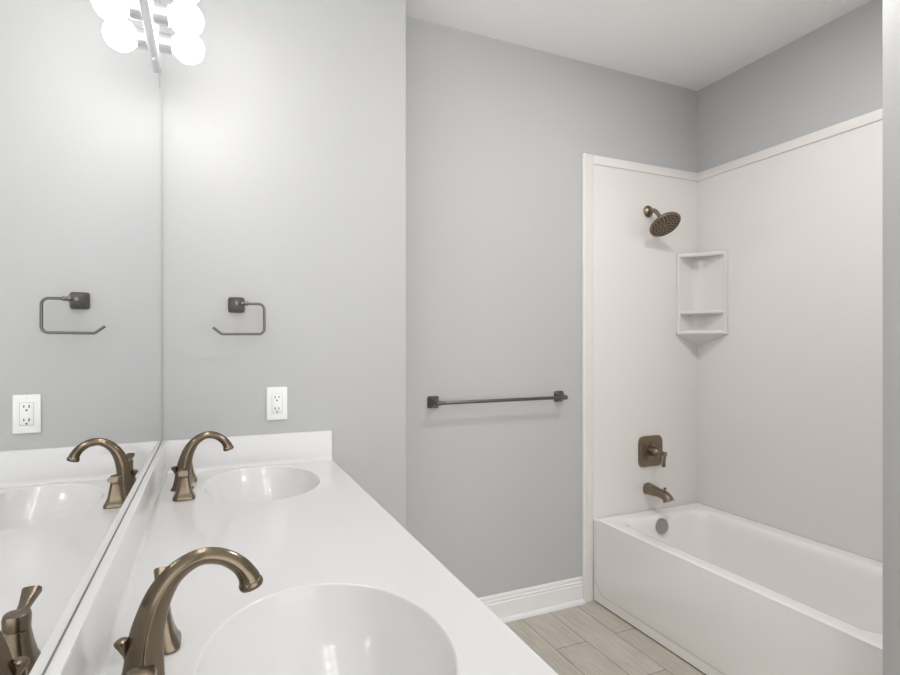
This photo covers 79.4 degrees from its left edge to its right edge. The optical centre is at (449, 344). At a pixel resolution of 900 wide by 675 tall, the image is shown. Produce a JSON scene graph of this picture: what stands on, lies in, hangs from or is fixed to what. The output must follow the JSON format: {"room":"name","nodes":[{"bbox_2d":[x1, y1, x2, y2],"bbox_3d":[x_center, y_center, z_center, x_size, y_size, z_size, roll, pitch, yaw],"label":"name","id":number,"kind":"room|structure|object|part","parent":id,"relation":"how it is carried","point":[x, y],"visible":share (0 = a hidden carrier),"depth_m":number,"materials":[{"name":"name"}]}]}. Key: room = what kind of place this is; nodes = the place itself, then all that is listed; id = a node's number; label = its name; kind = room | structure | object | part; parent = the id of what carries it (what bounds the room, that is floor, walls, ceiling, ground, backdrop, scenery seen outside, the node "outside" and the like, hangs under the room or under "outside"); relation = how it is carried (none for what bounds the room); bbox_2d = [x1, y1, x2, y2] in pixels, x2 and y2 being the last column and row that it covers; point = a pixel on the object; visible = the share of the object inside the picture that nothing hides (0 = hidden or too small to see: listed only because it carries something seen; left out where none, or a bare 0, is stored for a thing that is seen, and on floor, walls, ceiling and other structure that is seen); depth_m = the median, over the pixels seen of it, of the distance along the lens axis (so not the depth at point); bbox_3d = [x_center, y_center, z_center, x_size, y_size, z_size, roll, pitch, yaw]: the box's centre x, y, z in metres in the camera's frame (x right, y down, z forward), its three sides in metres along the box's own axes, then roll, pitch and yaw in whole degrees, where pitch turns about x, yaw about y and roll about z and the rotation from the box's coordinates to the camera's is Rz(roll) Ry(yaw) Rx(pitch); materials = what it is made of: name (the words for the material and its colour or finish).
{"room":"bathroom","nodes":[
{"label":"bathroom","id":0,"kind":"room"},
{"bbox_2d":[156,0,159,87],"bbox_3d":[-0.330,-0.065,0.228,0.120,2.730,3.283,0,0,-24],"label":"wall","id":1,"kind":"structure","parent":0,"point":[158,74],"depth_m":1.70,"materials":[{"name":"paint"}]},
{"bbox_2d":[0,0,161,674],"bbox_3d":[-0.626,-0.240,1.057,0.008,1.103,1.519,0,0,-24],"label":"wall mirror","id":2,"kind":"object","parent":1,"relation":"attached to","point":[81,100],"visible":1,"depth_m":0.61,"materials":[{"name":"silver metal"}]},
{"bbox_2d":[142,0,203,73],"bbox_3d":[-0.686,-0.857,1.350,0.133,0.110,0.610,0,0,-24],"label":"vanity light","id":3,"kind":"object","parent":1,"relation":"attached to","point":[184,17],"visible":1,"depth_m":1.42,"materials":[{"name":"white glass"}]},
{"bbox_3d":[-0.740,-0.857,1.326,0.017,0.110,0.610,0,0,-24],"label":"plate","id":4,"kind":"part","parent":3,"relation":"part of","materials":[{"name":"silver metal"}]},
{"bbox_2d":[153,0,169,26],"bbox_3d":[-0.747,-0.857,1.406,0.035,0.054,0.054,0,0,-24],"label":"socket","id":5,"kind":"object","parent":3,"relation":"attached to","point":[161,10],"depth_m":1.39,"materials":[{"name":"silver metal"}]},
{"bbox_2d":[159,32,173,54],"bbox_3d":[-0.808,-0.857,1.545,0.035,0.054,0.054,0,0,-24],"label":"socket","id":6,"kind":"object","parent":3,"relation":"attached to","point":[166,41],"depth_m":1.53,"materials":[{"name":"silver metal"}]},
{"bbox_3d":[-0.696,-0.857,1.429,0.086,0.085,0.085,0,0,-24],"label":"globe bulb","id":7,"kind":"part","parent":3,"relation":"part of","materials":[{"name":"white glass"}]},
{"bbox_3d":[-0.634,-0.857,1.290,0.086,0.085,0.085,0,0,-24],"label":"globe bulb","id":8,"kind":"part","parent":3,"relation":"part of","materials":[{"name":"white glass"}]},
{"bbox_3d":[-0.757,-0.857,1.568,0.086,0.085,0.085,0,0,-24],"label":"globe bulb","id":9,"kind":"part","parent":3,"relation":"part of","materials":[{"name":"white glass"}]},
{"bbox_2d":[160,0,405,528],"bbox_3d":[-0.660,-0.065,2.015,0.958,2.730,0.255,0,0,-24],"label":"wall","id":10,"kind":"structure","parent":0,"point":[284,146],"depth_m":1.92,"materials":[{"name":"paint"}]},
{"bbox_2d":[212,297,265,334],"bbox_3d":[-0.708,-0.095,1.821,0.166,0.131,0.062,0,0,-24],"label":"towel ring","id":11,"kind":"object","parent":10,"relation":"attached to","point":[235,304],"visible":1,"depth_m":1.82,"materials":[{"name":"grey metal"}]},
{"bbox_3d":[-0.715,-0.134,1.818,0.053,0.053,0.062,0,0,-24],"label":"post","id":12,"kind":"part","parent":11,"relation":"part of","materials":[{"name":"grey metal"}]},
{"bbox_2d":[266,387,286,419],"bbox_3d":[-0.605,0.206,1.895,0.070,0.115,0.008,0,0,-24],"label":"electrical outlet","id":13,"kind":"object","parent":10,"relation":"attached to","point":[276,397],"visible":1,"depth_m":1.89,"materials":[{"name":"white plastic"}]},
{"bbox_2d":[272,394,281,413],"bbox_3d":[-0.604,0.206,1.894,0.036,0.069,0.004,0,0,-24],"label":"receptacle","id":14,"kind":"object","parent":13,"relation":"attached to","point":[276,398],"depth_m":1.89,"materials":[{"name":"white plastic"}]},
{"bbox_2d":[406,16,696,597],"bbox_3d":[0.154,-0.065,2.579,2.903,2.730,0.120,0,0,-24],"label":"wall","id":15,"kind":"structure","parent":0,"point":[498,132],"depth_m":2.56,"materials":[{"name":"paint"}]},
{"bbox_2d":[427,391,567,407],"bbox_3d":[0.245,0.256,2.514,0.723,0.054,0.072,0,0,-24],"label":"towel bar","id":16,"kind":"object","parent":15,"relation":"attached to","point":[432,401],"visible":1,"depth_m":2.46,"materials":[{"name":"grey metal"}]},
{"bbox_3d":[-0.061,0.256,2.379,0.054,0.054,0.072,0,0,-24],"label":"post","id":17,"kind":"part","parent":16,"relation":"part of","materials":[{"name":"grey metal"}]},
{"bbox_3d":[0.551,0.256,2.648,0.054,0.054,0.072,0,0,-24],"label":"post","id":18,"kind":"part","parent":16,"relation":"part of","materials":[{"name":"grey metal"}]},
{"bbox_2d":[478,576,582,617],"bbox_3d":[0.198,1.235,2.525,1.022,0.130,0.014,0,0,-24],"label":"baseboard","id":19,"kind":"structure","parent":15,"relation":"attached to","point":[509,603],"depth_m":2.61,"materials":[{"name":"white paint"}]},
{"bbox_2d":[499,599,584,622],"bbox_3d":[0.204,1.288,2.512,1.024,0.021,0.015,0,0,-24],"label":"trim","id":20,"kind":"structure","parent":15,"relation":"attached to","point":[562,606],"depth_m":2.62,"materials":[{"name":"white paint"}]},
{"bbox_2d":[505,600,703,674],"bbox_3d":[0.851,1.350,0.997,3.263,0.100,3.738,0,0,-24],"label":"floor","id":21,"kind":"structure","parent":0,"point":[588,638],"depth_m":2.35,"materials":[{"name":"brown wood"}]},
{"bbox_2d":[593,502,882,674],"bbox_3d":[1.329,1.092,2.285,0.737,0.416,1.353,0,0,-24],"label":"bathtub","id":22,"kind":"object","parent":21,"relation":"on","point":[724,592],"visible":0.93,"depth_m":2.26,"materials":[{"name":"ceramic"}]},
{"bbox_3d":[-0.379,0.874,1.168,0.547,0.852,1.499,0,0,-24],"label":"vanity cabinet","id":23,"kind":"object","parent":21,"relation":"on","visible":0},
{"bbox_2d":[44,430,557,674],"bbox_3d":[-0.377,0.433,1.169,0.553,0.243,1.522,0,0,-24],"label":"countertop","id":24,"kind":"structure","parent":23,"relation":"on","point":[345,589],"depth_m":0.93,"materials":[{"name":"stone"}]},
{"bbox_2d":[113,547,262,674],"bbox_3d":[-0.319,0.334,0.668,0.168,0.162,0.333,0,0,-24],"label":"sink faucet","id":25,"kind":"object","parent":24,"relation":"on","point":[154,634],"visible":1,"depth_m":0.65,"materials":[{"name":"brown metal"}]},
{"bbox_3d":[-0.384,0.373,0.640,0.023,0.054,0.016,0,0,-24],"label":"lift rod","id":26,"kind":"part","parent":25,"relation":"part of","materials":[{"name":"brown metal"}]},
{"bbox_3d":[-0.318,0.376,0.557,0.056,0.078,0.056,0,0,-24],"label":"handle","id":27,"kind":"part","parent":25,"relation":"part of","materials":[{"name":"brown metal"}]},
{"bbox_3d":[-0.413,0.340,0.773,0.023,0.024,0.065,0,0,-24],"label":"lever","id":28,"kind":"part","parent":25,"relation":"part of","materials":[{"name":"brown metal"}]},
{"bbox_3d":[-0.400,0.376,0.744,0.056,0.078,0.056,0,0,-24],"label":"handle","id":29,"kind":"part","parent":25,"relation":"part of","materials":[{"name":"brown metal"}]},
{"bbox_2d":[170,431,233,501],"bbox_3d":[-0.717,0.334,1.572,0.168,0.162,0.333,0,0,-24],"label":"sink faucet","id":30,"kind":"object","parent":24,"relation":"on","point":[185,475],"visible":1,"depth_m":1.54,"materials":[{"name":"brown metal"}]},
{"bbox_3d":[-0.782,0.373,1.544,0.023,0.054,0.016,0,0,-24],"label":"lift rod","id":31,"kind":"part","parent":30,"relation":"part of","materials":[{"name":"brown metal"}]},
{"bbox_3d":[-0.703,0.340,1.432,0.023,0.024,0.065,0,0,-24],"label":"lever","id":32,"kind":"part","parent":30,"relation":"part of","materials":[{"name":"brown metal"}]},
{"bbox_3d":[-0.716,0.376,1.461,0.056,0.078,0.056,0,0,-24],"label":"handle","id":33,"kind":"part","parent":30,"relation":"part of","materials":[{"name":"brown metal"}]},
{"bbox_3d":[-0.798,0.376,1.648,0.056,0.078,0.056,0,0,-24],"label":"handle","id":34,"kind":"part","parent":30,"relation":"part of","materials":[{"name":"brown metal"}]},
{"bbox_2d":[203,466,319,501],"bbox_3d":[-0.564,0.483,1.640,0.332,0.135,0.436,0,0,-24],"label":"sink","id":35,"kind":"object","parent":24,"relation":"in","point":[234,483],"depth_m":1.77,"materials":[{"name":"ceramic"}]},
{"bbox_2d":[193,583,457,674],"bbox_3d":[-0.165,0.483,0.734,0.332,0.135,0.436,0,0,-24],"label":"sink","id":36,"kind":"object","parent":24,"relation":"in","point":[297,628],"depth_m":0.86,"materials":[{"name":"ceramic"}]},
{"bbox_2d":[406,0,870,90],"bbox_3d":[0.851,-1.480,0.997,3.263,0.100,3.738,0,0,-24],"label":"ceiling","id":37,"kind":"structure","parent":0,"point":[689,44],"depth_m":2.45,"materials":[{"name":"paint"}]},
{"bbox_2d":[697,0,882,172],"bbox_3d":[2.165,-0.065,1.467,0.120,2.730,3.538,0,0,-24],"label":"wall","id":38,"kind":"structure","parent":0,"point":[832,74],"depth_m":2.54,"materials":[{"name":"paint"}]},
{"bbox_2d":[581,108,882,602],"bbox_3d":[1.305,0.169,2.275,0.800,2.263,1.365,0,0,-24],"label":"shower surround","id":39,"kind":"object","parent":38,"relation":"attached to","point":[775,420],"visible":0.96,"depth_m":2.74,"materials":[{"name":"white plastic"}]},
{"bbox_3d":[0.698,0.169,2.744,0.067,2.263,0.016,0,0,-24],"label":"edge trim","id":40,"kind":"part","parent":39,"relation":"part of","materials":[{"name":"white plastic"}]},
{"bbox_3d":[1.059,-0.027,2.909,0.741,1.864,0.005,0,0,-24],"label":"panel","id":41,"kind":"part","parent":39,"relation":"part of","materials":[{"name":"white plastic"}]},
{"bbox_3d":[1.061,-0.940,2.903,0.729,0.046,0.006,0,0,-24],"label":"trim","id":42,"kind":"part","parent":39,"relation":"part of","materials":[{"name":"white plastic"}]},
{"bbox_2d":[638,435,666,466],"bbox_3d":[1.097,0.572,2.857,0.166,0.166,0.120,0,0,-24],"label":"shower valve","id":43,"kind":"object","parent":39,"relation":"attached to","point":[650,448],"visible":1,"depth_m":2.88,"materials":[{"name":"brown metal"}]},
{"bbox_3d":[1.109,0.598,2.810,0.024,0.077,0.023,0,0,-24],"label":"lever","id":44,"kind":"part","parent":43,"relation":"part of","materials":[{"name":"brown metal"}]},
{"bbox_2d":[643,482,673,502],"bbox_3d":[1.093,0.776,2.827,0.061,0.078,0.170,0,0,-24],"label":"tub spout","id":45,"kind":"object","parent":39,"relation":"attached to","point":[649,488],"visible":1,"depth_m":2.82,"materials":[{"name":"brown metal"}]},
{"bbox_2d":[644,205,680,236],"bbox_3d":[1.103,-0.656,2.826,0.164,0.176,0.180,0,0,-24],"label":"showerhead","id":46,"kind":"object","parent":39,"relation":"attached to","point":[664,224],"visible":1,"depth_m":2.80,"materials":[{"name":"brown metal"}]},
{"bbox_3d":[1.083,-0.685,2.861,0.026,0.074,0.092,0,0,-30],"label":"arm","id":47,"kind":"part","parent":46,"relation":"part of","materials":[{"name":"brown metal"}]},
{"bbox_2d":[676,250,727,345],"bbox_3d":[1.358,-0.243,2.929,0.163,0.507,0.197,0,0,-24],"label":"corner shelf","id":48,"kind":"object","parent":39,"relation":"attached to","point":[701,277],"visible":1,"depth_m":2.97,"materials":[{"name":"white plastic"}]},
{"bbox_3d":[1.358,-0.065,2.929,0.163,0.020,0.197,0,0,-24],"label":"shelf","id":49,"kind":"part","parent":48,"relation":"part of","materials":[{"name":"white plastic"}]},
{"bbox_3d":[1.358,-0.175,2.929,0.163,0.020,0.197,0,0,-24],"label":"shelf","id":50,"kind":"part","parent":48,"relation":"part of","materials":[{"name":"white plastic"}]},
{"bbox_3d":[1.670,-0.027,2.433,0.005,1.864,1.359,0,0,-24],"label":"long panel","id":51,"kind":"part","parent":39,"relation":"part of","materials":[{"name":"white plastic"}]},
{"bbox_3d":[1.665,-0.940,2.429,0.006,0.046,1.348,0,0,-24],"label":"trim","id":52,"kind":"part","parent":39,"relation":"part of","materials":[{"name":"white plastic"}]},
{"bbox_2d":[883,0,899,674],"bbox_3d":[1.584,-0.065,1.583,0.850,2.730,0.125,0,0,-24],"label":"wall","id":53,"kind":"structure","parent":0,"point":[891,8],"depth_m":1.45,"materials":[{"name":"paint"}]}
]}

